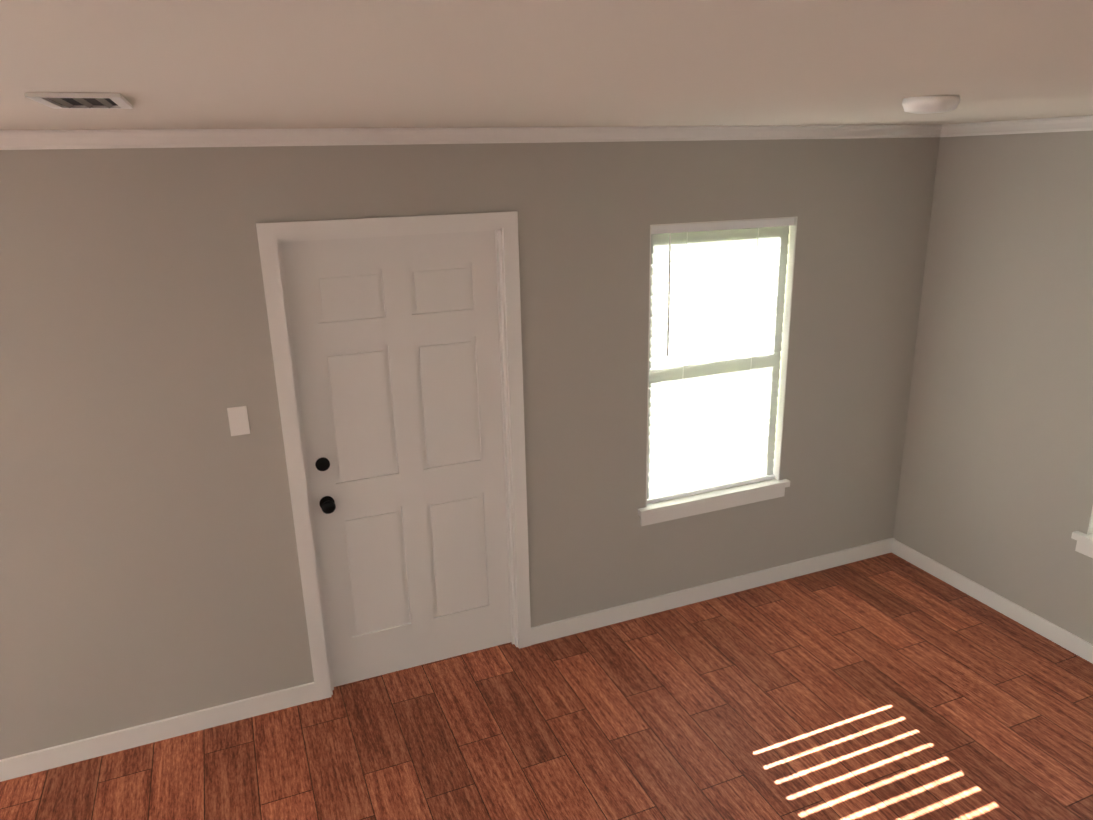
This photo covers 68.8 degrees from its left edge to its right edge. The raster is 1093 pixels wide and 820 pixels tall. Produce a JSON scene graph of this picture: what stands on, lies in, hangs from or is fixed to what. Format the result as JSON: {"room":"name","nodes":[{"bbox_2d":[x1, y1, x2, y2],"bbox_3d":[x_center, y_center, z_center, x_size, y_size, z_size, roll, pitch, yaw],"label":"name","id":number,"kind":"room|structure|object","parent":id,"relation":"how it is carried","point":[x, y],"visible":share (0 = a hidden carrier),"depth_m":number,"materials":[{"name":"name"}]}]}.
{"room":"empty living room","nodes":[
{"label":"empty living room","id":0,"kind":"room"},
{"bbox_2d":[0,137,939,759],"bbox_3d":[-3.389,0.456,2.434,12.060,2.440,0.150,-8,19,-21],"label":"wall","id":1,"kind":"structure","parent":0,"point":[150,569],"depth_m":3.30,"materials":[{"name":"grey paint"}]},
{"bbox_2d":[0,682,316,781],"bbox_3d":[-4.902,1.826,2.097,8.358,0.091,0.013,-8,19,-21],"label":"baseboard","id":2,"kind":"structure","parent":1,"relation":"attached to","point":[98,746],"depth_m":3.36,"materials":[{"name":"white wood"}]},
{"bbox_2d":[227,406,249,435],"bbox_3d":[-1.218,0.045,3.158,0.072,0.116,0.016,-8,19,-21],"label":"light switch","id":3,"kind":"object","parent":1,"relation":"attached to","point":[238,420],"visible":1,"depth_m":3.16,"materials":[{"name":"white plastic"}]},
{"bbox_2d":[256,211,530,700],"bbox_3d":[-0.612,0.218,3.557,1.044,2.107,0.165,-8,19,-21],"label":"door frame","id":4,"kind":"structure","parent":1,"relation":"attached to","point":[273,236],"depth_m":3.39,"materials":[{"name":"white wood"}]},
{"bbox_2d":[281,230,511,686],"bbox_3d":[-0.599,0.260,3.539,0.890,2.024,0.107,-8,19,-21],"label":"entry door","id":5,"kind":"structure","parent":1,"relation":"in","point":[396,344],"depth_m":3.51,"materials":[{"name":"white wood"}]},
{"bbox_2d":[0,125,943,149],"bbox_3d":[-3.375,-0.653,1.989,11.760,0.059,0.058,-8,19,-21],"label":"crown molding","id":6,"kind":"structure","parent":1,"relation":"attached to","point":[84,139],"depth_m":3.11,"materials":[{"name":"white wood"}]},
{"bbox_2d":[531,538,891,644],"bbox_3d":[0.995,0.975,4.399,2.328,0.091,0.013,-8,19,-21],"label":"baseboard","id":7,"kind":"structure","parent":1,"relation":"attached to","point":[574,625],"depth_m":4.34,"materials":[{"name":"white wood"}]},
{"bbox_2d":[638,216,797,525],"bbox_3d":[0.850,-0.200,4.056,0.920,1.494,0.184,-8,19,-21],"label":"window","id":8,"kind":"structure","parent":1,"relation":"in","point":[687,506],"depth_m":4.15,"materials":[{"name":"white wood"}]},
{"bbox_2d":[647,218,793,503],"bbox_3d":[0.859,-0.238,4.019,0.810,1.386,0.062,-8,19,-21],"label":"window blinds","id":9,"kind":"object","parent":8,"relation":"attached to","point":[717,293],"visible":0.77,"depth_m":4.01,"materials":[{"name":"white plastic"}]},
{"bbox_2d":[0,553,1092,819],"bbox_3d":[-2.090,2.558,-0.114,12.060,0.120,6.770,-8,19,-21],"label":"floor","id":10,"kind":"structure","parent":0,"point":[888,687],"depth_m":3.36,"materials":[{"name":"brown wood"}]},
{"bbox_2d":[0,0,1092,129],"bbox_3d":[-2.147,0.113,-0.873,12.060,0.120,6.770,-8,19,-21],"label":"ceiling","id":11,"kind":"structure","parent":0,"point":[228,64],"depth_m":1.15,"materials":[{"name":"beige paint"}]},
{"bbox_2d":[24,92,132,108],"bbox_3d":[-0.904,-0.603,1.560,0.150,0.008,0.300,-8,19,-21],"label":"ceiling vent","id":12,"kind":"object","parent":11,"relation":"in","point":[85,100],"visible":1,"depth_m":1.52,"materials":[{"name":"white metal"}]},
{"bbox_2d":[902,95,959,113],"bbox_3d":[0.989,-0.785,2.055,0.136,0.038,0.136,-8,19,-21],"label":"smoke detector","id":13,"kind":"object","parent":11,"relation":"attached to","point":[930,104],"visible":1,"depth_m":2.01,"materials":[{"name":"white plastic"}]},
{"bbox_2d":[892,130,1092,644],"bbox_3d":[3.375,0.539,1.662,0.150,2.440,6.450,-8,19,-21],"label":"wall","id":14,"kind":"structure","parent":0,"point":[938,408],"depth_m":3.96,"materials":[{"name":"grey paint"}]},
{"bbox_2d":[892,538,1092,663],"bbox_3d":[2.687,1.229,3.454,0.013,0.091,3.120,-8,19,-21],"label":"baseboard","id":15,"kind":"structure","parent":14,"relation":"attached to","point":[1069,641],"depth_m":4.18,"materials":[{"name":"white wood"}]},
{"bbox_2d":[940,115,1092,136],"bbox_3d":[2.625,-1.018,2.718,0.058,0.059,3.060,-8,19,-21],"label":"crown molding","id":16,"kind":"structure","parent":14,"relation":"attached to","point":[1077,123],"depth_m":3.70,"materials":[{"name":"white wood"}]},
{"bbox_2d":[1071,506,1092,557],"bbox_3d":[2.699,0.026,3.154,0.184,1.554,0.910,-8,19,-21],"label":"window","id":17,"kind":"structure","parent":14,"relation":"in","point":[1084,545],"depth_m":3.69,"materials":[{"name":"white"}]}
]}

